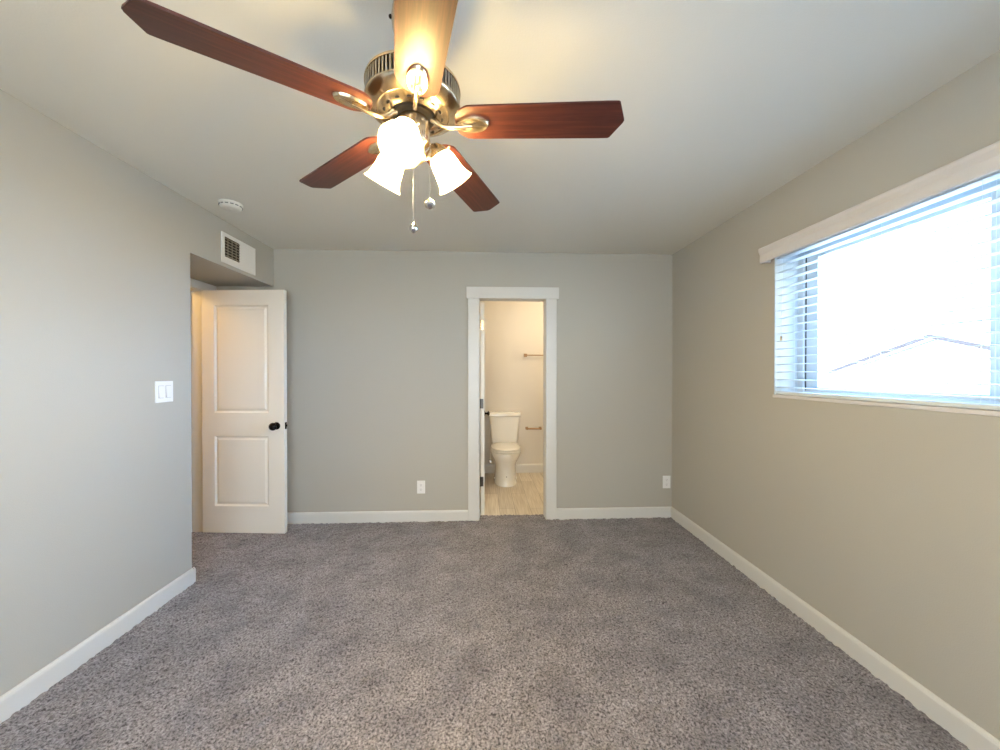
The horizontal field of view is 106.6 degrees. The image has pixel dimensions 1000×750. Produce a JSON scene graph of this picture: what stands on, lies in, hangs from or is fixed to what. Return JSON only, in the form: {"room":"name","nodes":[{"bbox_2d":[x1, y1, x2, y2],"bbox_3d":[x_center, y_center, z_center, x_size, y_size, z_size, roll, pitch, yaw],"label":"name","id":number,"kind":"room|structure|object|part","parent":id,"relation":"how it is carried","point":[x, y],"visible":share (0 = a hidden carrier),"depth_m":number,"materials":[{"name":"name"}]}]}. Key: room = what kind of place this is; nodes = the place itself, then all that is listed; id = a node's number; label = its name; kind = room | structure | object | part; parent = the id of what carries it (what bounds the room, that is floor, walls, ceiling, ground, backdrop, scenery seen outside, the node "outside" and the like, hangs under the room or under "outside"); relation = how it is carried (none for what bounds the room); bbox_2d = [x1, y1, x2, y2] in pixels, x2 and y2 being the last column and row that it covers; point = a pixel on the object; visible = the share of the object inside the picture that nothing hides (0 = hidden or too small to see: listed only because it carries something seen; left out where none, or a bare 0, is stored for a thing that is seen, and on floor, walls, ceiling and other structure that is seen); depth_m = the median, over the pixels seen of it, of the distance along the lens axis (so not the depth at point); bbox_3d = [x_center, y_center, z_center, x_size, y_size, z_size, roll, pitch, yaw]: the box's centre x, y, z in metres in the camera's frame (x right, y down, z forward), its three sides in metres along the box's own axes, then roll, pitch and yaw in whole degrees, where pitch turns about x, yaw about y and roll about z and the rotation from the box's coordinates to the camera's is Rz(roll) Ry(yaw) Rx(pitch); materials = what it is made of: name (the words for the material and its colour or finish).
{"room":"empty bedroom","nodes":[
{"label":"empty bedroom","id":0,"kind":"room"},
{"bbox_2d":[0,89,273,695],"bbox_3d":[-2.209,0.149,0.949,0.618,2.490,4.684,0,0,-2],"label":"wall","id":1,"kind":"structure","parent":0,"point":[99,257],"depth_m":1.74,"materials":[{"name":"beige paint"}]},
{"bbox_2d":[0,567,195,723],"bbox_3d":[-2.127,1.304,0.548,0.517,0.126,3.660,0,0,-2],"label":"baseboard","id":2,"kind":"structure","parent":1,"relation":"attached to","point":[21,695],"depth_m":1.73,"materials":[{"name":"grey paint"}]},
{"bbox_2d":[155,381,172,402],"bbox_3d":[-1.945,0.097,2.164,0.012,0.122,0.120,0,0,-2],"label":"light switch","id":3,"kind":"object","parent":1,"relation":"attached to","point":[163,389],"visible":1,"depth_m":2.16,"materials":[{"name":"white plastic"}]},
{"bbox_2d":[190,287,202,531],"bbox_3d":[-2.538,0.320,2.769,0.115,2.065,0.745,0,0,-2],"label":"trim","id":4,"kind":"structure","parent":1,"relation":"attached to","point":[195,294],"depth_m":3.13,"materials":[{"name":"grey paint"}]},
{"bbox_2d":[190,278,216,289],"bbox_3d":[-2.475,0.289,2.814,0.016,2.126,0.934,0,0,-2],"label":"trim","id":5,"kind":"structure","parent":1,"relation":"attached to","point":[196,284],"depth_m":3.09,"materials":[{"name":"grey paint"}]},
{"bbox_2d":[221,231,255,275],"bbox_3d":[-1.976,-0.911,2.828,0.009,0.216,0.386,0,0,-2],"label":"air vent","id":6,"kind":"object","parent":1,"relation":"in","point":[235,253],"visible":1,"depth_m":2.81,"materials":[{"name":"white plastic"}]},
{"bbox_2d":[225,238,239,261],"bbox_3d":[-1.972,-0.921,2.747,0.005,0.144,0.167,0,0,-2],"label":"grille","id":7,"kind":"object","parent":6,"relation":"attached to","point":[232,245],"depth_m":2.75,"materials":[{"name":"beige metal"}]},
{"bbox_3d":[-1.979,-0.922,2.912,0.008,0.144,0.163,0,0,-2],"label":"closed panel","id":8,"kind":"part","parent":6,"relation":"part of","materials":[{"name":"white plastic"}]},
{"bbox_2d":[201,290,286,533],"bbox_3d":[-2.132,0.305,3.113,0.720,2.018,0.173,0,0,2],"label":"door","id":9,"kind":"structure","parent":1,"relation":"in","point":[244,332],"depth_m":3.10,"materials":[{"name":"white paint"}]},
{"bbox_3d":[-1.850,0.421,3.052,0.065,0.065,0.069,0,0,2],"label":"knob","id":10,"kind":"part","parent":9,"relation":"part of","materials":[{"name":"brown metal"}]},
{"bbox_2d":[217,249,671,512],"bbox_3d":[-1.073,0.133,3.400,5.746,2.490,0.116,0,0,-2],"label":"wall","id":11,"kind":"structure","parent":0,"point":[377,341],"depth_m":3.36,"materials":[{"name":"beige paint"}]},
{"bbox_2d":[287,510,467,523],"bbox_3d":[-1.396,1.285,3.329,2.214,0.126,0.014,0,0,-2],"label":"baseboard","id":12,"kind":"structure","parent":11,"relation":"attached to","point":[422,515],"depth_m":3.33,"materials":[{"name":"white paint"}]},
{"bbox_2d":[417,481,424,493],"bbox_3d":[-0.711,1.010,3.359,0.072,0.116,0.008,0,0,-2],"label":"electrical outlet","id":13,"kind":"object","parent":11,"relation":"attached to","point":[420,484],"visible":1,"depth_m":3.36,"materials":[{"name":"white plastic"}]},
{"bbox_2d":[480,303,489,514],"bbox_3d":[-0.150,0.319,3.761,0.100,1.985,0.560,0,0,-2],"label":"door","id":14,"kind":"structure","parent":11,"relation":"in","point":[483,413],"depth_m":3.49,"materials":[{"name":"white paint"}]},
{"bbox_2d":[466,287,558,520],"bbox_3d":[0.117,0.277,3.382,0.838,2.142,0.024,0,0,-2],"label":"trim","id":15,"kind":"structure","parent":11,"relation":"attached to","point":[473,294],"depth_m":3.37,"materials":[{"name":"grey paint"}]},
{"bbox_2d":[556,507,670,519],"bbox_3d":[1.055,1.285,3.434,1.080,0.126,0.014,0,0,-2],"label":"baseboard","id":16,"kind":"structure","parent":11,"relation":"attached to","point":[613,512],"depth_m":3.43,"materials":[{"name":"grey paint"}]},
{"bbox_2d":[663,476,669,487],"bbox_3d":[1.544,0.992,3.456,0.072,0.116,0.008,0,0,-2],"label":"electrical outlet","id":17,"kind":"object","parent":11,"relation":"attached to","point":[666,479],"visible":1,"depth_m":3.45,"materials":[{"name":"white plastic"}]},
{"bbox_2d":[0,473,968,749],"bbox_3d":[-1.046,1.355,1.881,5.478,0.066,6.277,0,0,-2],"label":"floor","id":18,"kind":"structure","parent":0,"point":[492,632],"depth_m":1.76,"materials":[{"name":"grey carpet"}]},
{"bbox_2d":[489,411,520,486],"bbox_3d":[0.066,0.901,4.652,0.426,0.834,0.726,0,0,-2],"label":"toilet","id":19,"kind":"object","parent":18,"relation":"on","point":[505,451],"visible":0.97,"depth_m":4.60,"materials":[{"name":"white ceramic"}]},
{"bbox_3d":[0.056,0.726,4.899,0.398,0.385,0.195,0,0,-2],"label":"tank","id":20,"kind":"part","parent":19,"relation":"part of","materials":[{"name":"white ceramic"}]},
{"bbox_3d":[0.056,0.508,4.894,0.426,0.051,0.216,0,0,-2],"label":"tank lid","id":21,"kind":"part","parent":19,"relation":"part of","materials":[{"name":"white ceramic"}]},
{"bbox_3d":[0.067,1.115,4.630,0.374,0.406,0.670,0,0,-2],"label":"bowl","id":22,"kind":"part","parent":19,"relation":"part of","materials":[{"name":"white ceramic"}]},
{"bbox_3d":[0.071,0.899,4.541,0.366,0.022,0.504,0,0,-2],"label":"seat","id":23,"kind":"part","parent":19,"relation":"part of","materials":[{"name":"white ceramic"}]},
{"bbox_3d":[0.071,0.873,4.548,0.358,0.026,0.510,0,0,-2],"label":"lid","id":24,"kind":"part","parent":19,"relation":"part of","materials":[{"name":"white ceramic"}]},
{"bbox_2d":[0,0,999,254],"bbox_3d":[-0.982,-1.177,1.877,5.800,0.150,6.550,0,0,-2],"label":"ceiling","id":25,"kind":"structure","parent":0,"point":[725,103],"depth_m":1.48,"materials":[{"name":"white paint"}]},
{"bbox_2d":[218,199,242,212],"bbox_3d":[-1.737,-1.085,2.406,0.134,0.042,0.134,0,0,-2],"label":"smoke detector","id":26,"kind":"object","parent":25,"relation":"attached to","point":[229,205],"visible":1,"depth_m":2.37,"materials":[{"name":"white plastic"}]},
{"bbox_2d":[121,0,623,233],"bbox_3d":[-0.211,-0.749,1.081,1.138,0.696,1.162,0,0,-2],"label":"ceiling fan","id":27,"kind":"object","parent":25,"relation":"hanging from","point":[410,90],"visible":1,"depth_m":1.01,"materials":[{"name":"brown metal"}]},
{"bbox_3d":[-0.555,-0.735,0.884,0.490,0.006,0.126,0,11,-35],"label":"blade","id":28,"kind":"part","parent":27,"relation":"part of","materials":[{"name":"brown wood"}]},
{"bbox_3d":[-0.544,-0.738,1.316,0.490,0.006,0.126,0,11,37],"label":"blade","id":29,"kind":"part","parent":27,"relation":"part of","materials":[{"name":"brown wood"}]},
{"bbox_3d":[-0.356,-0.622,1.160,0.122,0.127,0.115,0,0,-2],"label":"lamp shade","id":30,"kind":"part","parent":27,"relation":"part of","materials":[{"name":"white glass"}]},
{"bbox_3d":[-0.256,-0.621,0.976,0.117,0.127,0.125,0,0,-2],"label":"lamp shade","id":31,"kind":"part","parent":27,"relation":"part of","materials":[{"name":"white glass"}]},
{"bbox_3d":[-0.255,-0.640,0.994,0.046,0.067,0.059,0,0,-2],"label":"bulb","id":32,"kind":"part","parent":27,"relation":"part of","materials":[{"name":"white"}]},
{"bbox_3d":[-0.243,-0.550,1.049,0.003,0.248,0.004,0,0,-2],"label":"pull chain","id":33,"kind":"part","parent":27,"relation":"part of","materials":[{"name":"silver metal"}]},
{"bbox_3d":[-0.149,-0.734,0.741,0.126,0.006,0.490,10,-3,-16],"label":"blade","id":34,"kind":"part","parent":27,"relation":"part of","materials":[{"name":"brown wood"}]},
{"bbox_3d":[-0.213,-0.664,1.115,0.043,0.059,0.015,0,0,-29],"label":"lamp arm","id":35,"kind":"part","parent":27,"relation":"part of","materials":[{"name":"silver metal"}]},
{"bbox_3d":[-0.205,-0.600,1.091,0.003,0.178,0.004,0,0,-2],"label":"pull chain","id":36,"kind":"part","parent":27,"relation":"part of","materials":[{"name":"silver metal"}]},
{"bbox_3d":[-0.149,-0.622,1.157,0.123,0.127,0.113,0,0,-2],"label":"lamp shade","id":37,"kind":"part","parent":27,"relation":"part of","materials":[{"name":"white glass"}]},
{"bbox_3d":[-0.131,-0.738,1.438,0.126,0.006,0.490,-11,-3,19],"label":"blade","id":38,"kind":"part","parent":27,"relation":"part of","materials":[{"name":"brown wood"}]},
{"bbox_3d":[0.114,-0.736,1.083,0.490,0.006,0.126,0,-10,1],"label":"blade","id":39,"kind":"part","parent":27,"relation":"part of","materials":[{"name":"brown wood"}]},
{"bbox_2d":[480,301,542,463],"bbox_3d":[0.508,0.122,5.080,2.050,2.490,0.100,0,0,-2],"label":"wall","id":40,"kind":"structure","parent":0,"point":[513,381],"depth_m":5.01,"materials":[{"name":"grey paint"}]},
{"bbox_2d":[480,464,542,472],"bbox_3d":[0.516,1.268,5.031,1.780,0.138,0.014,0,0,-2],"label":"baseboard","id":41,"kind":"structure","parent":40,"relation":"attached to","point":[488,468],"depth_m":5.01,"materials":[{"name":"grey paint"}]},
{"bbox_2d":[525,427,541,429],"bbox_3d":[0.452,0.716,4.996,0.216,0.036,0.072,0,0,-2],"label":"paper holder","id":42,"kind":"object","parent":40,"relation":"attached to","point":[526,428],"visible":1,"depth_m":4.96,"materials":[{"name":"gold metal"}]},
{"bbox_2d":[672,50,999,739],"bbox_3d":[1.797,0.148,1.121,0.205,2.490,4.684,0,0,-2],"label":"wall","id":43,"kind":"structure","parent":0,"point":[884,521],"depth_m":1.76,"materials":[{"name":"beige paint"}]},
{"bbox_2d":[671,507,999,749],"bbox_3d":[1.686,1.299,1.174,0.014,0.126,4.584,0,0,-2],"label":"baseboard","id":44,"kind":"structure","parent":43,"relation":"attached to","point":[958,725],"depth_m":1.70,"materials":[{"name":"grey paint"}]},
{"bbox_2d":[773,178,999,416],"bbox_3d":[1.782,-0.302,1.315,0.204,0.885,1.868,0,0,-2],"label":"window","id":45,"kind":"structure","parent":43,"relation":"in","point":[995,260],"depth_m":2.07,"materials":[{"name":"grey plastic"}]},
{"bbox_2d":[758,141,999,410],"bbox_3d":[1.680,-0.320,1.311,0.135,0.882,1.930,0,0,-2],"label":"window blind","id":46,"kind":"object","parent":45,"relation":"attached to","point":[980,167],"visible":1,"depth_m":1.56,"materials":[{"name":"grey plastic"}]},
{"bbox_3d":[1.687,-0.297,2.102,0.054,0.794,0.002,0,0,-2],"label":"ladder cord","id":47,"kind":"part","parent":46,"relation":"part of","materials":[{"name":"white fabric"}]},
{"bbox_3d":[1.704,-0.294,1.693,0.054,0.794,0.002,0,0,-2],"label":"ladder cord","id":48,"kind":"part","parent":46,"relation":"part of","materials":[{"name":"white fabric"}]},
{"bbox_3d":[1.720,0.112,1.316,0.052,0.018,1.848,0,0,-2],"label":"rail","id":49,"kind":"part","parent":46,"relation":"part of","materials":[{"name":"grey plastic"}]},
{"bbox_3d":[1.720,-0.291,1.313,0.054,0.794,0.002,0,0,-2],"label":"ladder cord","id":50,"kind":"part","parent":46,"relation":"part of","materials":[{"name":"white fabric"}]},
{"bbox_3d":[1.756,0.131,1.317,0.152,0.018,1.868,0,0,-2],"label":"sill","id":51,"kind":"part","parent":45,"relation":"part of","materials":[{"name":"grey wood"}]},
{"label":"outside","id":52,"kind":"structure","parent":0,"visible":0},
{"bbox_2d":[821,384,844,387],"bbox_3d":[29.693,1.826,30.611,58.050,0.150,61.400,0,0,-2],"label":"ground","id":53,"kind":"structure","parent":52,"point":[822,385],"depth_m":56.27,"materials":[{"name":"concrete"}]},
{"bbox_2d":[829,332,989,394],"bbox_3d":[15.707,0.363,10.234,8.340,3.040,5.800,0,0,-2],"label":"house","id":54,"kind":"structure","parent":53,"relation":"on","point":[963,340],"depth_m":10.22,"materials":[{"name":"white paint"}]}
]}

